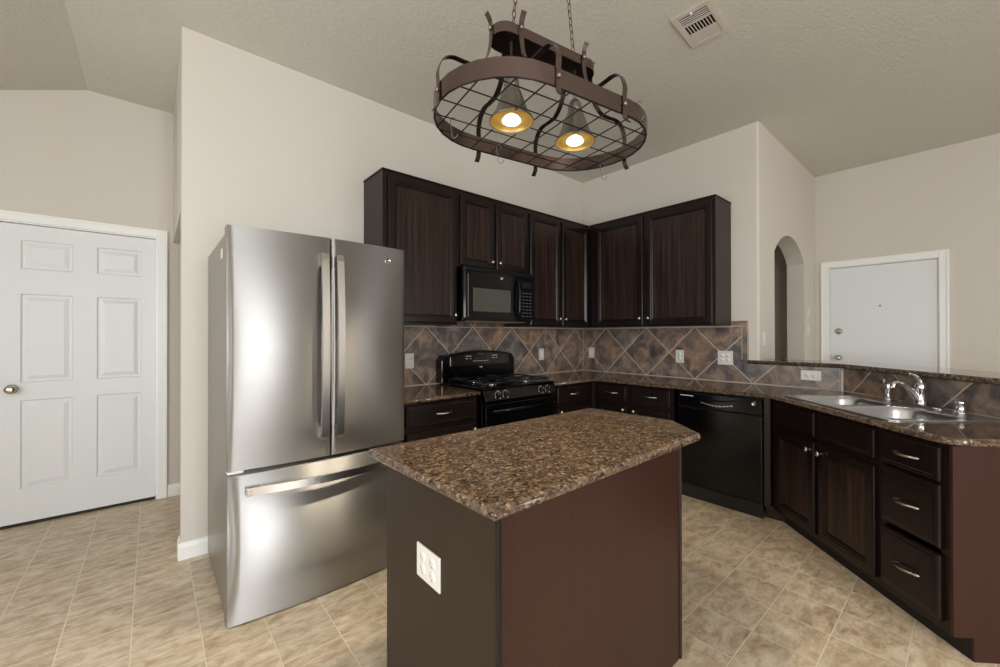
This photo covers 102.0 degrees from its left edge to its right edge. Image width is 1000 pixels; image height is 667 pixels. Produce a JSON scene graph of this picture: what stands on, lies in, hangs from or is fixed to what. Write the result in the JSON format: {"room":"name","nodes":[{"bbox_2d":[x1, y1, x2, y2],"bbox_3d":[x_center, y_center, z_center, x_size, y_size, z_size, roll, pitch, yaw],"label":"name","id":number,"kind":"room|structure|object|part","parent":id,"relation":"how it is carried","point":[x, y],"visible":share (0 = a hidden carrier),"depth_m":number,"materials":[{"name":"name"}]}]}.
{"room":"kitchen","nodes":[
{"label":"kitchen","id":0,"kind":"room"},
{"bbox_2d":[0,90,179,496],"bbox_3d":[-2.950,-0.285,3.109,4.220,3.200,0.120,0,0,-41],"label":"wall","id":1,"kind":"structure","parent":0,"point":[86,155],"depth_m":3.00,"materials":[{"name":"beige paint"}]},
{"bbox_2d":[0,222,155,526],"bbox_3d":[-3.038,0.273,2.947,0.805,2.039,0.107,0,0,-41],"label":"door","id":2,"kind":"structure","parent":1,"relation":"in","point":[77,308],"depth_m":2.93,"materials":[{"name":"white paint"}]},
{"bbox_3d":[-3.281,0.377,2.713,0.064,0.064,0.069,0,0,-41],"label":"knob","id":3,"kind":"part","parent":2,"relation":"part of","materials":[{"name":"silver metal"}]},
{"bbox_2d":[0,496,155,529],"bbox_3d":[-3.060,1.304,2.970,0.827,0.020,0.036,0,0,-41],"label":"trim","id":4,"kind":"structure","parent":1,"relation":"attached to","point":[153,497],"depth_m":2.93,"materials":[{"name":"black"}]},
{"bbox_2d":[0,210,167,498],"bbox_3d":[-3.072,0.246,2.987,0.951,2.137,0.142,0,0,-41],"label":"trim","id":5,"kind":"structure","parent":1,"relation":"attached to","point":[161,237],"depth_m":3.22,"materials":[{"name":"white paint"}]},
{"bbox_2d":[168,483,179,496],"bbox_3d":[-1.988,1.269,3.841,1.802,0.096,0.014,0,0,-41],"label":"baseboard","id":6,"kind":"structure","parent":1,"relation":"attached to","point":[173,489],"depth_m":3.28,"materials":[{"name":"white paint"}]},
{"bbox_2d":[173,42,180,243],"bbox_3d":[-2.247,-1.262,2.908,0.120,1.050,1.110,0,0,-41],"label":"wall","id":7,"kind":"structure","parent":0,"point":[177,105],"depth_m":2.77,"materials":[{"name":"beige paint"}]},
{"bbox_2d":[180,27,582,542],"bbox_3d":[-0.472,-0.236,3.618,3.740,3.100,0.120,0,0,-41],"label":"wall","id":8,"kind":"structure","parent":0,"point":[266,144],"depth_m":2.66,"materials":[{"name":"beige paint"}]},
{"bbox_2d":[177,535,180,556],"bbox_3d":[-1.894,1.263,2.388,0.014,0.096,0.120,0,0,-41],"label":"baseboard","id":9,"kind":"structure","parent":8,"relation":"attached to","point":[178,539],"depth_m":2.38,"materials":[{"name":"white paint"}]},
{"bbox_2d":[178,536,207,560],"bbox_3d":[-1.445,1.264,2.686,1.084,0.096,0.014,0,0,-41],"label":"baseboard","id":10,"kind":"structure","parent":8,"relation":"attached to","point":[196,547],"depth_m":2.37,"materials":[{"name":"white paint"}]},
{"bbox_2d":[363,167,457,325],"bbox_3d":[-0.671,-0.610,3.117,0.631,1.085,0.382,0,0,-41],"label":"upper cabinet","id":11,"kind":"object","parent":8,"relation":"attached to","point":[417,216],"visible":0.88,"depth_m":3.00,"materials":[{"name":"brown wood"}]},
{"bbox_3d":[-0.686,-1.147,3.136,0.631,0.010,0.338,0,0,-41],"label":"moulding","id":12,"kind":"part","parent":11,"relation":"part of","materials":[{"name":"brown wood"}]},
{"bbox_3d":[-0.563,-0.597,3.013,0.577,1.033,0.020,0,0,-41],"label":"door","id":13,"kind":"part","parent":11,"relation":"part of","materials":[{"name":"brown wood"}]},
{"bbox_2d":[457,189,527,273],"bbox_3d":[-0.134,-0.843,3.580,0.782,0.617,0.382,0,0,-41],"label":"upper cabinet","id":14,"kind":"object","parent":8,"relation":"attached to","point":[491,233],"visible":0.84,"depth_m":3.41,"materials":[{"name":"brown wood"}]},
{"bbox_3d":[-0.188,-0.829,3.337,0.340,0.567,0.020,0,0,-41],"label":"door","id":15,"kind":"part","parent":14,"relation":"part of","materials":[{"name":"brown wood"}]},
{"bbox_3d":[-0.149,-1.146,3.598,0.782,0.010,0.338,0,0,-41],"label":"moulding","id":16,"kind":"part","parent":14,"relation":"part of","materials":[{"name":"brown wood"}]},
{"bbox_2d":[457,266,532,323],"bbox_3d":[-0.111,-0.314,3.537,0.760,0.436,0.470,0,0,-41],"label":"microwave oven","id":17,"kind":"object","parent":14,"relation":"attached to","point":[484,295],"visible":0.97,"depth_m":3.34,"materials":[{"name":"black metal"}]},
{"bbox_3d":[-0.057,-0.310,3.349,0.594,0.375,0.028,0,0,-41],"label":"door","id":18,"kind":"part","parent":17,"relation":"part of","materials":[{"name":"black"}]},
{"bbox_3d":[0.161,-0.302,3.493,0.048,0.316,0.020,0,0,44],"label":"handle","id":19,"kind":"part","parent":17,"relation":"part of","materials":[{"name":"black plastic"}]},
{"bbox_3d":[0.231,-0.309,3.598,0.161,0.375,0.026,0,0,-41],"label":"control panel","id":20,"kind":"part","parent":17,"relation":"part of","materials":[{"name":"black plastic"}]},
{"bbox_3d":[0.107,-0.828,3.591,0.368,0.567,0.020,0,0,-41],"label":"door","id":21,"kind":"part","parent":14,"relation":"part of","materials":[{"name":"brown wood"}]},
{"bbox_2d":[404,323,582,386],"bbox_3d":[-0.025,0.166,3.913,2.655,0.527,0.012,0,0,-41],"label":"backsplash","id":22,"kind":"structure","parent":8,"relation":"attached to","point":[563,348],"depth_m":3.90,"materials":[{"name":"tile"}]},
{"bbox_2d":[405,353,413,368],"bbox_3d":[-0.736,0.223,3.291,0.078,0.122,0.008,0,0,-41],"label":"outlet","id":23,"kind":"object","parent":22,"relation":"attached to","point":[409,358],"visible":1,"depth_m":3.29,"materials":[{"name":"white plastic"}]},
{"bbox_2d":[539,349,543,359],"bbox_3d":[0.441,0.221,4.303,0.075,0.120,0.008,0,0,-41],"label":"outlet","id":24,"kind":"object","parent":22,"relation":"attached to","point":[541,351],"visible":1,"depth_m":4.30,"materials":[{"name":"white plastic"}]},
{"bbox_2d":[504,209,591,327],"bbox_3d":[0.635,-0.607,4.241,1.244,1.085,0.382,0,0,-41],"label":"upper cabinet","id":25,"kind":"object","parent":8,"relation":"attached to","point":[557,247],"visible":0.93,"depth_m":3.98,"materials":[{"name":"brown wood"}]},
{"bbox_3d":[0.436,-0.594,3.873,0.418,1.033,0.020,0,0,-41],"label":"door","id":26,"kind":"part","parent":25,"relation":"part of","materials":[{"name":"brown wood"}]},
{"bbox_3d":[0.495,-1.145,4.152,0.912,0.010,0.338,0,0,-41],"label":"moulding","id":27,"kind":"part","parent":25,"relation":"part of","materials":[{"name":"brown wood"}]},
{"bbox_3d":[0.779,-0.594,4.167,0.418,1.033,0.020,0,0,-41],"label":"door","id":28,"kind":"part","parent":25,"relation":"part of","materials":[{"name":"brown wood"}]},
{"bbox_2d":[0,0,999,182],"bbox_3d":[1.135,-1.473,1.445,8.400,0.946,8.300,0,0,-41],"label":"ceiling","id":29,"kind":"structure","parent":0,"point":[841,85],"depth_m":2.60,"materials":[{"name":"grey paint"}]},
{"bbox_2d":[432,0,646,176],"bbox_3d":[0.180,-1.278,1.634,0.962,1.030,0.588,0,0,-31],"label":"pot rack","id":30,"kind":"object","parent":29,"relation":"hanging from","point":[526,54],"visible":1,"depth_m":1.55,"materials":[{"name":"brown metal"}]},
{"bbox_2d":[489,41,533,132],"bbox_3d":[0.044,-0.967,1.550,0.169,0.314,0.169,0,0,-41],"label":"lamp","id":31,"kind":"object","parent":30,"relation":"on","point":[508,117],"depth_m":1.55,"materials":[{"name":"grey metal"}]},
{"bbox_3d":[0.044,-0.822,1.549,0.072,0.033,0.071,0,0,-31],"label":"bulb","id":32,"kind":"part","parent":30,"relation":"part of","materials":[{"name":"beige glass"}]},
{"bbox_3d":[0.074,-1.469,1.571,0.078,0.631,0.019,0,0,-31],"label":"chain","id":33,"kind":"part","parent":30,"relation":"part of","materials":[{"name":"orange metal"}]},
{"bbox_3d":[0.282,-1.468,1.697,0.087,0.631,0.019,0,0,-31],"label":"chain","id":34,"kind":"part","parent":30,"relation":"part of","materials":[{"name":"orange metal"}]},
{"bbox_3d":[0.317,-0.821,1.716,0.072,0.033,0.071,0,0,-31],"label":"bulb","id":35,"kind":"part","parent":30,"relation":"part of","materials":[{"name":"beige glass"}]},
{"bbox_2d":[555,70,594,150],"bbox_3d":[0.317,-0.967,1.716,0.169,0.314,0.169,0,0,-41],"label":"lamp","id":36,"kind":"object","parent":30,"relation":"on","point":[570,138],"depth_m":1.70,"materials":[{"name":"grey metal"}]},
{"bbox_2d":[671,0,728,47],"bbox_3d":[1.160,-1.783,2.344,0.322,0.018,0.208,0,0,-44],"label":"ceiling vent","id":37,"kind":"object","parent":29,"relation":"in","point":[701,23],"visible":1,"depth_m":2.34,"materials":[{"name":"beige metal"}]},
{"bbox_2d":[0,495,999,666],"bbox_3d":[1.138,1.364,1.434,8.400,0.120,8.300,0,0,-41],"label":"floor","id":38,"kind":"structure","parent":0,"point":[109,587],"depth_m":1.91,"materials":[{"name":"tile"}]},
{"bbox_2d":[208,224,403,627],"bbox_3d":[-1.108,0.415,2.329,0.858,1.790,0.901,0,0,-41],"label":"refrigerator","id":39,"kind":"object","parent":38,"relation":"on","point":[306,332],"visible":0.94,"depth_m":1.97,"materials":[{"name":"grey metal"}]},
{"bbox_3d":[-1.052,0.066,1.940,0.434,1.095,0.100,0,0,-41],"label":"door","id":40,"kind":"part","parent":39,"relation":"part of","materials":[{"name":"silver metal"}]},
{"bbox_3d":[-0.891,0.968,2.075,0.858,0.662,0.100,0,0,-41],"label":"freezer drawer","id":41,"kind":"part","parent":39,"relation":"part of","materials":[{"name":"silver metal"}]},
{"bbox_3d":[-0.845,0.705,2.022,0.725,0.036,0.090,0,0,-41],"label":"handle","id":42,"kind":"part","parent":39,"relation":"part of","materials":[{"name":"silver metal"}]},
{"bbox_3d":[-0.865,0.063,1.994,0.034,0.916,0.074,0,0,-41],"label":"handle","id":43,"kind":"part","parent":39,"relation":"part of","materials":[{"name":"silver metal"}]},
{"bbox_3d":[-0.809,0.064,2.042,0.034,0.916,0.074,0,0,-41],"label":"handle","id":44,"kind":"part","parent":39,"relation":"part of","materials":[{"name":"silver metal"}]},
{"bbox_3d":[-0.725,0.067,2.221,0.418,1.095,0.100,0,0,-41],"label":"door","id":45,"kind":"part","parent":39,"relation":"part of","materials":[{"name":"silver metal"}]},
{"bbox_2d":[399,396,477,442],"bbox_3d":[-0.575,0.885,3.007,0.622,0.854,0.630,0,0,-41],"label":"base cabinet","id":46,"kind":"object","parent":38,"relation":"on","point":[423,420],"visible":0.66,"depth_m":2.78,"materials":[{"name":"brown wood"}]},
{"bbox_3d":[-0.393,0.547,2.806,0.575,0.148,0.022,0,0,-41],"label":"drawer","id":47,"kind":"part","parent":46,"relation":"part of","materials":[{"name":"brown wood"}]},
{"bbox_3d":[-0.394,0.926,2.806,0.575,0.540,0.020,0,0,-41],"label":"door","id":48,"kind":"part","parent":46,"relation":"part of","materials":[{"name":"brown wood"}]},
{"bbox_2d":[404,384,480,404],"bbox_3d":[-0.585,0.442,3.012,0.633,0.030,0.623,0,0,-41],"label":"countertop","id":49,"kind":"structure","parent":46,"relation":"on","point":[431,392],"depth_m":2.92,"materials":[{"name":"brown stone"}]},
{"bbox_2d":[436,350,557,428],"bbox_3d":[-0.006,0.722,3.450,0.825,1.143,0.696,0,0,-41],"label":"gas range","id":50,"kind":"object","parent":38,"relation":"on","point":[506,397],"visible":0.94,"depth_m":3.37,"materials":[{"name":"black metal"}]},
{"bbox_3d":[-0.172,0.225,3.644,0.662,0.108,0.006,0,0,-41],"label":"clock panel","id":51,"kind":"part","parent":50,"relation":"part of","materials":[{"name":"black glass"}]},
{"bbox_2d":[443,376,553,390],"bbox_3d":[-0.006,0.417,3.450,0.784,0.019,0.548,0,0,-41],"label":"cooktop","id":52,"kind":"object","parent":50,"relation":"in","point":[535,383],"depth_m":3.30,"materials":[{"name":"black metal"}]},
{"bbox_3d":[0.176,0.474,3.239,0.782,0.095,0.044,0,0,-41],"label":"control panel","id":53,"kind":"part","parent":50,"relation":"part of","materials":[{"name":"black metal"}]},
{"bbox_3d":[0.176,0.821,3.238,0.774,0.582,0.041,0,0,-41],"label":"oven door","id":54,"kind":"part","parent":50,"relation":"part of","materials":[{"name":"black"}]},
{"bbox_3d":[0.204,0.577,3.206,0.702,0.022,0.051,0,0,-41],"label":"handle","id":55,"kind":"part","parent":50,"relation":"part of","materials":[{"name":"black metal"}]},
{"bbox_2d":[387,448,681,666],"bbox_3d":[0.149,0.879,1.562,0.978,0.854,0.660,0,0,-41],"label":"kitchen island","id":56,"kind":"object","parent":38,"relation":"on","point":[590,575],"visible":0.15,"depth_m":1.25,"materials":[{"name":"brown wood"}]},
{"bbox_2d":[417,541,440,593],"bbox_3d":[-0.221,0.715,1.242,0.008,0.105,0.135,0,0,-41],"label":"outlet","id":57,"kind":"object","parent":56,"relation":"attached to","point":[428,562],"visible":1,"depth_m":1.23,"materials":[{"name":"white plastic"}]},
{"bbox_2d":[420,551,424,574],"bbox_3d":[-0.241,0.715,1.261,0.001,0.071,0.031,0,0,-41],"label":"socket","id":58,"kind":"object","parent":57,"relation":"attached to","point":[422,553],"depth_m":1.26,"materials":[{"name":"white plastic"}]},
{"bbox_2d":[429,559,434,582],"bbox_3d":[-0.204,0.715,1.219,0.001,0.071,0.031,0,0,-41],"label":"socket","id":59,"kind":"object","parent":57,"relation":"attached to","point":[431,561],"depth_m":1.22,"materials":[{"name":"white plastic"}]},
{"bbox_3d":[-0.202,0.878,1.240,0.018,0.854,0.619,0,0,-41],"label":"panel","id":60,"kind":"part","parent":56,"relation":"part of","materials":[{"name":"brown wood"}]},
{"bbox_2d":[368,408,700,520],"bbox_3d":[0.248,0.436,1.643,1.328,0.030,0.708,0,0,-41],"label":"island countertop","id":61,"kind":"structure","parent":56,"relation":"on","point":[497,472],"depth_m":1.41,"materials":[{"name":"brown stone"}]},
{"bbox_3d":[0.354,0.878,1.323,0.933,0.854,0.018,0,0,-41],"label":"panel","id":62,"kind":"part","parent":56,"relation":"part of","materials":[{"name":"red wood"}]},
{"bbox_3d":[0.518,0.879,1.861,0.018,0.854,0.618,0,0,-41],"label":"panel","id":63,"kind":"part","parent":56,"relation":"part of","materials":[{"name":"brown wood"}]},
{"bbox_2d":[555,381,591,413],"bbox_3d":[0.499,0.887,3.931,0.590,0.854,0.630,0,0,-41],"label":"base cabinet","id":64,"kind":"object","parent":38,"relation":"on","point":[577,396],"visible":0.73,"depth_m":3.72,"materials":[{"name":"brown wood"}]},
{"bbox_3d":[0.680,0.549,3.729,0.460,0.148,0.022,0,0,-41],"label":"drawer","id":65,"kind":"part","parent":64,"relation":"part of","materials":[{"name":"brown wood"}]},
{"bbox_3d":[0.679,0.928,3.729,0.460,0.540,0.020,0,0,-41],"label":"door","id":66,"kind":"part","parent":64,"relation":"part of","materials":[{"name":"brown wood"}]},
{"bbox_2d":[595,381,679,422],"bbox_3d":[1.379,0.886,3.820,0.630,0.854,0.792,0,0,-41],"label":"base cabinet","id":67,"kind":"object","parent":38,"relation":"on","point":[655,402],"visible":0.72,"depth_m":3.58,"materials":[{"name":"brown wood"}]},
{"bbox_3d":[1.052,0.549,3.785,0.022,0.148,0.304,0,0,-41],"label":"drawer","id":68,"kind":"part","parent":67,"relation":"part of","materials":[{"name":"brown wood"}]},
{"bbox_3d":[1.053,0.928,3.784,0.020,0.540,0.304,0,0,-41],"label":"door","id":69,"kind":"part","parent":67,"relation":"part of","materials":[{"name":"brown wood"}]},
{"bbox_3d":[1.299,0.548,3.498,0.022,0.148,0.358,0,0,-41],"label":"drawer","id":70,"kind":"part","parent":67,"relation":"part of","materials":[{"name":"brown wood"}]},
{"bbox_3d":[1.300,0.927,3.497,0.020,0.540,0.358,0,0,-41],"label":"door","id":71,"kind":"part","parent":67,"relation":"part of","materials":[{"name":"brown wood"}]},
{"bbox_2d":[678,390,773,518],"bbox_3d":[1.868,0.889,3.268,0.612,0.843,0.606,0,0,-41],"label":"dishwasher","id":72,"kind":"object","parent":38,"relation":"on","point":[725,467],"visible":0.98,"depth_m":3.04,"materials":[{"name":"black metal"}]},
{"bbox_3d":[1.643,0.505,3.076,0.018,0.030,0.292,0,0,-41],"label":"handle","id":73,"kind":"part","parent":72,"relation":"part of","materials":[{"name":"black"}]},
{"bbox_3d":[1.663,0.526,3.093,0.041,0.113,0.602,0,0,-41],"label":"control panel","id":74,"kind":"part","parent":72,"relation":"part of","materials":[{"name":"black"}]},
{"bbox_3d":[1.665,0.896,3.094,0.035,0.617,0.602,0,0,-41],"label":"door","id":75,"kind":"part","parent":72,"relation":"part of","materials":[{"name":"black metal"}]},
{"bbox_2d":[764,398,784,521],"bbox_3d":[1.930,0.882,2.839,0.088,0.854,0.115,0,0,-41],"label":"filler panel","id":76,"kind":"object","parent":38,"relation":"on","point":[771,513],"visible":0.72,"depth_m":2.84,"materials":[{"name":"brown wood"}]},
{"bbox_2d":[773,399,898,605],"bbox_3d":[2.123,0.880,2.353,0.627,0.854,0.864,0,0,4],"label":"base cabinet","id":77,"kind":"object","parent":38,"relation":"on","point":[827,467],"visible":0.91,"depth_m":2.24,"materials":[{"name":"brown wood"}]},
{"bbox_2d":[525,370,999,446],"bbox_3d":[1.544,0.440,3.026,1.428,0.030,3.378,0,0,-41],"label":"countertop","id":78,"kind":"structure","parent":77,"relation":"on","point":[950,433],"depth_m":2.81,"materials":[{"name":"brown stone"}]},
{"bbox_2d":[784,395,999,422],"bbox_3d":[2.166,0.470,2.325,0.553,0.239,0.835,0,0,4],"label":"sink","id":79,"kind":"object","parent":78,"relation":"in","point":[875,407],"depth_m":2.30,"materials":[{"name":"silver metal"}]},
{"bbox_3d":[2.133,0.505,2.538,0.398,0.171,0.358,0,0,4],"label":"bowl","id":80,"kind":"part","parent":79,"relation":"part of","materials":[{"name":"silver metal"}]},
{"bbox_2d":[879,379,893,400],"bbox_3d":[2.412,0.349,2.524,0.066,0.133,0.052,0,0,4],"label":"sprayer","id":81,"kind":"object","parent":79,"relation":"on","point":[887,388],"visible":0.97,"depth_m":2.51,"materials":[{"name":"silver metal"}]},
{"bbox_3d":[2.420,0.359,2.523,0.051,0.113,0.052,0,0,4],"label":"handle","id":82,"kind":"part","parent":81,"relation":"part of","materials":[{"name":"silver metal"}]},
{"bbox_3d":[2.103,0.503,2.140,0.398,0.171,0.365,0,0,4],"label":"bowl","id":83,"kind":"part","parent":79,"relation":"part of","materials":[{"name":"silver metal"}]},
{"bbox_3d":[2.388,0.382,2.098,0.054,0.065,0.054,0,0,-41],"label":"air gap cap","id":84,"kind":"part","parent":79,"relation":"part of","materials":[{"name":"silver metal"}]},
{"bbox_2d":[890,372,943,409],"bbox_3d":[2.338,0.319,2.319,0.192,0.192,0.230,0,0,4],"label":"faucet","id":85,"kind":"object","parent":78,"relation":"on","point":[920,387],"visible":1,"depth_m":2.31,"materials":[{"name":"silver metal"}]},
{"bbox_3d":[2.323,0.329,2.320,0.162,0.114,0.025,0,0,4],"label":"spout","id":86,"kind":"part","parent":85,"relation":"part of","materials":[{"name":"silver metal"}]},
{"bbox_3d":[2.376,0.256,2.316,0.080,0.066,0.026,0,0,4],"label":"lever","id":87,"kind":"part","parent":85,"relation":"part of","materials":[{"name":"silver metal"}]},
{"bbox_3d":[2.404,0.410,2.314,0.056,0.010,0.230,0,0,4],"label":"plate","id":88,"kind":"part","parent":85,"relation":"part of","materials":[{"name":"silver metal"}]},
{"bbox_3d":[1.865,0.539,2.563,0.022,0.138,0.362,0,0,4],"label":"false drawer","id":89,"kind":"part","parent":77,"relation":"part of","materials":[{"name":"brown wood"}]},
{"bbox_3d":[1.866,0.914,2.562,0.020,0.537,0.362,0,0,4],"label":"door","id":90,"kind":"part","parent":77,"relation":"part of","materials":[{"name":"brown wood"}]},
{"bbox_3d":[1.824,0.690,2.318,0.035,0.032,0.033,0,0,4],"label":"knob","id":91,"kind":"part","parent":77,"relation":"part of","materials":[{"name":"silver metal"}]},
{"bbox_3d":[1.834,0.537,2.156,0.022,0.138,0.382,0,0,4],"label":"false drawer","id":92,"kind":"part","parent":77,"relation":"part of","materials":[{"name":"brown wood"}]},
{"bbox_3d":[1.836,0.913,2.155,0.020,0.537,0.382,0,0,4],"label":"door","id":93,"kind":"part","parent":77,"relation":"part of","materials":[{"name":"brown wood"}]},
{"bbox_2d":[881,428,970,659],"bbox_3d":[2.077,0.877,1.763,0.630,0.854,0.315,0,0,4],"label":"base cabinet","id":94,"kind":"object","parent":38,"relation":"on","point":[915,471],"visible":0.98,"depth_m":1.75,"materials":[{"name":"brown wood"}]},
{"bbox_3d":[1.780,0.536,1.791,0.034,0.012,0.128,0,0,4],"label":"handle","id":95,"kind":"part","parent":94,"relation":"part of","materials":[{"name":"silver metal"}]},
{"bbox_3d":[1.780,0.750,1.790,0.034,0.012,0.128,0,0,4],"label":"handle","id":96,"kind":"part","parent":94,"relation":"part of","materials":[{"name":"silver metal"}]},
{"bbox_3d":[1.780,1.037,1.789,0.034,0.012,0.128,0,0,4],"label":"handle","id":97,"kind":"part","parent":94,"relation":"part of","materials":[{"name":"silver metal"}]},
{"bbox_3d":[1.807,1.037,1.787,0.022,0.265,0.279,0,0,4],"label":"drawer","id":98,"kind":"part","parent":94,"relation":"part of","materials":[{"name":"brown wood"}]},
{"bbox_3d":[1.807,0.750,1.788,0.022,0.260,0.279,0,0,4],"label":"drawer","id":99,"kind":"part","parent":94,"relation":"part of","materials":[{"name":"brown wood"}]},
{"bbox_3d":[1.806,0.536,1.789,0.022,0.138,0.279,0,0,4],"label":"drawer","id":100,"kind":"part","parent":94,"relation":"part of","materials":[{"name":"brown wood"}]},
{"bbox_2d":[949,446,999,663],"bbox_3d":[2.111,0.877,1.595,0.612,0.854,0.013,0,0,4],"label":"end panel","id":101,"kind":"object","parent":38,"relation":"on","point":[974,471],"visible":1,"depth_m":1.61,"materials":[{"name":"red wood"}]},
{"bbox_2d":[583,122,763,408],"bbox_3d":[1.591,-0.236,4.185,0.130,3.100,1.951,0,0,-41],"label":"wall","id":102,"kind":"structure","parent":0,"point":[729,165],"depth_m":3.60,"materials":[{"name":"beige paint"}]},
{"bbox_2d":[589,194,731,327],"bbox_3d":[1.476,-0.609,3.928,0.382,1.085,1.289,0,0,-41],"label":"upper cabinet","id":103,"kind":"object","parent":102,"relation":"attached to","point":[668,266],"visible":1,"depth_m":3.68,"materials":[{"name":"brown wood"}]},
{"bbox_3d":[1.182,-0.595,4.041,0.020,1.033,0.534,0,0,-41],"label":"door","id":104,"kind":"part","parent":103,"relation":"part of","materials":[{"name":"brown wood"}]},
{"bbox_3d":[1.492,-1.147,3.944,0.338,0.010,1.289,0,0,-41],"label":"moulding","id":105,"kind":"part","parent":103,"relation":"part of","materials":[{"name":"brown wood"}]},
{"bbox_3d":[1.573,-0.597,3.586,0.020,1.033,0.590,0,0,-41],"label":"door","id":106,"kind":"part","parent":103,"relation":"part of","materials":[{"name":"brown wood"}]},
{"bbox_2d":[583,320,840,390],"bbox_3d":[1.747,0.159,3.889,0.017,0.538,2.359,0,0,-41],"label":"backsplash","id":107,"kind":"structure","parent":102,"relation":"attached to","point":[640,351],"depth_m":3.83,"materials":[{"name":"tile"}]},
{"bbox_2d":[589,347,593,357],"bbox_3d":[1.057,0.222,4.683,0.008,0.120,0.078,0,0,-41],"label":"outlet","id":108,"kind":"object","parent":107,"relation":"attached to","point":[591,349],"visible":1,"depth_m":4.68,"materials":[{"name":"white plastic"}]},
{"bbox_2d":[676,350,683,362],"bbox_3d":[1.732,0.220,3.899,0.008,0.122,0.078,0,0,-41],"label":"outlet","id":109,"kind":"object","parent":107,"relation":"attached to","point":[679,353],"visible":1,"depth_m":3.89,"materials":[{"name":"white plastic"}]},
{"bbox_2d":[718,351,732,364],"bbox_3d":[1.998,0.215,3.590,0.008,0.122,0.125,0,0,-41],"label":"outlet","id":110,"kind":"object","parent":107,"relation":"attached to","point":[724,357],"visible":1,"depth_m":3.59,"materials":[{"name":"white plastic"}]},
{"bbox_2d":[801,370,820,380],"bbox_3d":[2.398,0.324,3.124,0.008,0.076,0.128,0,0,-41],"label":"outlet","id":111,"kind":"object","parent":107,"relation":"attached to","point":[805,374],"visible":1,"depth_m":3.12,"materials":[{"name":"white plastic"}]},
{"bbox_2d":[805,373,815,377],"bbox_3d":[2.396,0.324,3.122,0.001,0.031,0.071,0,0,-41],"label":"socket","id":112,"kind":"object","parent":111,"relation":"attached to","point":[807,375],"depth_m":3.12,"materials":[{"name":"white paint"}]},
{"bbox_2d":[764,127,814,359],"bbox_3d":[2.933,-0.237,4.154,1.864,3.100,0.155,0,0,-41],"label":"wall","id":113,"kind":"structure","parent":0,"point":[789,187],"depth_m":4.15,"materials":[{"name":"beige paint"}]},
{"bbox_2d":[763,332,765,345],"bbox_3d":[2.275,0.046,3.474,0.072,0.118,0.016,0,0,-41],"label":"light switch","id":114,"kind":"object","parent":113,"relation":"attached to","point":[764,333],"visible":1,"depth_m":3.47,"materials":[{"name":"white plastic"}]},
{"bbox_2d":[760,368,996,418],"bbox_3d":[2.516,0.782,2.449,0.435,1.049,2.099,0,0,-7],"label":"wall","id":115,"kind":"structure","parent":0,"point":[842,369],"depth_m":2.99,"materials":[{"name":"beige paint"}]},
{"bbox_2d":[748,359,999,384],"bbox_3d":[2.624,0.238,2.493,0.765,0.032,2.319,0,0,-8],"label":"bar","id":116,"kind":"object","parent":115,"relation":"on","point":[977,376],"visible":1,"depth_m":2.57,"materials":[{"name":"brown stone"}]},
{"bbox_2d":[839,368,999,418],"bbox_3d":[2.481,0.339,2.281,0.033,0.165,1.435,0,0,4],"label":"backsplash","id":117,"kind":"structure","parent":115,"relation":"attached to","point":[982,399],"depth_m":2.29,"materials":[{"name":"tile"}]},
{"bbox_2d":[774,133,999,371],"bbox_3d":[4.743,-0.242,3.387,0.120,3.100,6.150,0,0,-41],"label":"wall","id":118,"kind":"structure","parent":0,"point":[946,197],"depth_m":3.92,"materials":[{"name":"beige paint"}]},
{"bbox_2d":[830,259,937,366],"bbox_3d":[3.954,0.290,4.211,0.114,2.020,0.820,0,0,-41],"label":"door","id":119,"kind":"structure","parent":118,"relation":"in","point":[882,313],"depth_m":4.18,"materials":[{"name":"white paint"}]},
{"bbox_3d":[3.718,0.266,4.451,0.069,0.061,0.061,0,0,-41],"label":"knob","id":120,"kind":"part","parent":119,"relation":"part of","materials":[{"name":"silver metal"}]},
{"bbox_2d":[821,249,949,367],"bbox_3d":[3.991,0.256,4.243,0.142,2.111,0.972,0,0,-41],"label":"trim","id":121,"kind":"structure","parent":118,"relation":"attached to","point":[942,256],"depth_m":4.01,"materials":[{"name":"white paint"}]}
]}

